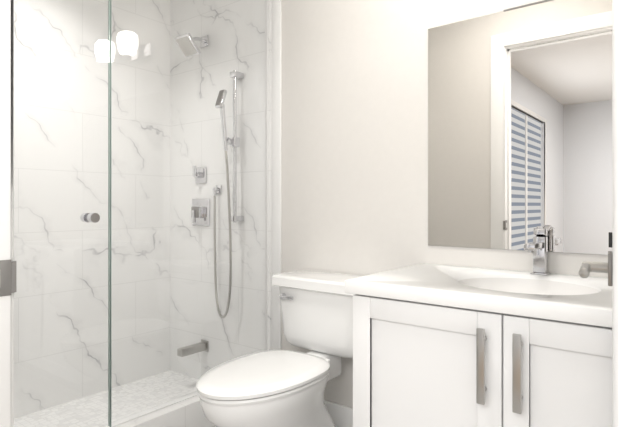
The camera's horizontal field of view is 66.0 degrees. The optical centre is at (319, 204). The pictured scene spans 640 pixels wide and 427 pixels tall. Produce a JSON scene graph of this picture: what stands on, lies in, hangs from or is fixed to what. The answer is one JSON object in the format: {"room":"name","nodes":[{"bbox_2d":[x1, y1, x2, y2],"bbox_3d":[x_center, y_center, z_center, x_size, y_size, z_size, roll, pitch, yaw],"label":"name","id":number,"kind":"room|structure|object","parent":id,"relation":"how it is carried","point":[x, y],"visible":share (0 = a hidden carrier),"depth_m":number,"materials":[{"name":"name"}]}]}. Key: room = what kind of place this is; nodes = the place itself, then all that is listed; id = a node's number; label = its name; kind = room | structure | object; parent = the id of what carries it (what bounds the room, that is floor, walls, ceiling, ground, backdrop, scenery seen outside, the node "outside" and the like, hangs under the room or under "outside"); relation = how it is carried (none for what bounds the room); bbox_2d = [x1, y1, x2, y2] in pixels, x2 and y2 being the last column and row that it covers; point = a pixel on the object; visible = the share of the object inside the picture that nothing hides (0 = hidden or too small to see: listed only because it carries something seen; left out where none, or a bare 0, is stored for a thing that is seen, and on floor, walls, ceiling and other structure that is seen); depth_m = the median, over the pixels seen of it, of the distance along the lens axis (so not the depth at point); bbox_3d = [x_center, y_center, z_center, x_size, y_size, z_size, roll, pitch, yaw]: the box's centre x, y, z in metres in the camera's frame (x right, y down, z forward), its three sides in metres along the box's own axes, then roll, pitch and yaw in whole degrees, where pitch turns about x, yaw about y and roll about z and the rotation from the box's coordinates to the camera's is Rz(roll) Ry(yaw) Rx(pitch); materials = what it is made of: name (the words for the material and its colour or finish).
{"room":"bathroom","nodes":[
{"label":"bathroom","id":0,"kind":"room"},
{"bbox_2d":[14,0,169,418],"bbox_3d":[-1.329,-0.190,2.381,0.012,2.440,1.416,0,0,37],"label":"wall","id":1,"kind":"structure","parent":0,"point":[22,63],"depth_m":2.54,"materials":[{"name":"stone"}]},
{"bbox_2d":[170,0,607,407],"bbox_3d":[0.192,-0.190,2.189,2.900,2.440,0.132,0,0,37],"label":"wall","id":2,"kind":"structure","parent":0,"point":[354,137],"depth_m":2.31,"materials":[{"name":"paint"}]},
{"bbox_2d":[100,391,215,426],"bbox_3d":[-0.699,0.925,1.898,0.100,0.210,1.416,0,0,37],"label":"sill","id":3,"kind":"structure","parent":2,"relation":"attached to","point":[187,413],"depth_m":1.98,"materials":[{"name":"stone"}]},
{"bbox_2d":[110,0,267,426],"bbox_3d":[-0.519,-0.136,2.133,0.018,1.908,0.822,0,0,37],"label":"glass","id":4,"kind":"object","parent":3,"relation":"on","point":[266,176],"visible":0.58,"depth_m":2.12,"materials":[{"name":"grey"}]},
{"bbox_2d":[174,33,207,57],"bbox_3d":[-0.691,-0.875,2.681,0.116,0.129,0.162,0,0,37],"label":"shower head","id":5,"kind":"object","parent":2,"relation":"attached to","point":[188,43],"depth_m":2.65},
{"bbox_2d":[177,340,207,356],"bbox_3d":[-0.693,0.784,2.678,0.060,0.060,0.170,0,0,37],"label":"spout","id":6,"kind":"object","parent":2,"relation":"attached to","point":[181,353],"depth_m":2.66,"materials":[{"name":"silver metal"}]},
{"bbox_2d":[191,166,209,225],"bbox_3d":[-0.684,-0.051,2.739,0.150,0.332,0.062,0,0,37],"label":"trim","id":7,"kind":"structure","parent":2,"relation":"attached to","point":[200,204],"depth_m":2.73,"materials":[{"name":"silver metal"}]},
{"bbox_2d":[213,70,243,317],"bbox_3d":[-0.524,-0.050,2.564,0.217,1.281,0.144,0,0,37],"label":"slide rail","id":8,"kind":"object","parent":2,"relation":"attached to","point":[220,104],"depth_m":2.52,"materials":[{"name":"silver metal"}]},
{"bbox_2d":[271,0,352,426],"bbox_3d":[0.090,-0.190,2.191,0.834,2.440,0.014,0,0,37],"label":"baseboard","id":9,"kind":"structure","parent":2,"relation":"attached to","point":[341,415],"depth_m":2.40,"materials":[{"name":"white"}]},
{"bbox_2d":[428,0,611,254],"bbox_3d":[0.803,-0.269,1.647,0.951,0.854,0.007,0,0,37],"label":"mirror","id":10,"kind":"object","parent":2,"relation":"attached to","point":[519,124],"visible":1,"depth_m":1.72,"materials":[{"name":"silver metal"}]},
{"bbox_3d":[-0.279,1.060,1.575,2.900,0.060,1.680,0,0,37],"label":"floor","id":11,"kind":"structure","parent":0,"visible":0},
{"bbox_2d":[14,370,198,426],"bbox_3d":[-1.032,1.008,2.153,0.738,0.045,1.416,0,0,37],"label":"shower pan","id":12,"kind":"object","parent":11,"relation":"on","point":[118,399],"depth_m":2.44,"materials":[{"name":"tile"}]},
{"bbox_2d":[196,270,361,426],"bbox_3d":[-0.138,0.665,1.869,0.464,0.729,0.774,0,0,37],"label":"toilet","id":13,"kind":"object","parent":11,"relation":"on","point":[276,388],"visible":0.98,"depth_m":1.81,"materials":[{"name":"white ceramic"}]},
{"bbox_2d":[353,294,611,426],"bbox_3d":[0.611,0.650,1.435,0.908,0.760,0.575,0,0,37],"label":"bathroom vanity","id":14,"kind":"object","parent":11,"relation":"on","point":[416,364],"visible":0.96,"depth_m":1.29,"materials":[{"name":"white wood"}]},
{"bbox_2d":[345,263,611,327],"bbox_3d":[0.615,0.250,1.445,0.938,0.040,0.554,0,0,37],"label":"countertop","id":15,"kind":"structure","parent":14,"relation":"on","point":[435,284],"depth_m":1.34,"materials":[{"name":"white stone"}]},
{"bbox_2d":[457,278,599,294],"bbox_3d":[0.596,0.287,1.433,0.392,0.110,0.331,0,0,37],"label":"sink","id":16,"kind":"object","parent":15,"relation":"in","point":[529,286],"depth_m":1.57,"materials":[{"name":"white porcelain"}]},
{"bbox_2d":[524,226,549,274],"bbox_3d":[0.717,0.150,1.616,0.052,0.159,0.224,0,0,37],"label":"faucet","id":17,"kind":"object","parent":15,"relation":"on","point":[538,246],"visible":0.96,"depth_m":1.62,"materials":[{"name":"silver metal"}]},
{"bbox_3d":[-1.439,-0.190,1.566,0.830,2.440,0.012,0,0,37],"label":"wall","id":18,"kind":"structure","parent":0,"visible":0},
{"bbox_2d":[14,0,109,426],"bbox_3d":[-0.951,-0.141,1.570,0.072,1.898,0.588,0,0,37],"label":"shower glass door","id":19,"kind":"structure","parent":18,"relation":"attached to","point":[92,217],"depth_m":1.71,"materials":[{"name":"grey"}]},
{"bbox_3d":[-0.207,-1.220,0.537,1.017,0.380,0.120,0,0,37],"label":"wall","id":20,"kind":"structure","parent":0,"visible":0},
{"bbox_2d":[0,0,15,426],"bbox_3d":[-0.209,-0.035,0.535,1.157,2.130,0.155,0,0,37],"label":"door frame","id":21,"kind":"structure","parent":20,"relation":"attached to","point":[7,276],"depth_m":0.88,"materials":[{"name":"white"}]},
{"bbox_2d":[578,0,639,426],"bbox_3d":[0.424,0.009,0.678,0.148,2.018,0.886,0,0,31],"label":"door","id":22,"kind":"structure","parent":20,"relation":"in","point":[621,267],"depth_m":0.31,"materials":[{"name":"white"}]}
]}

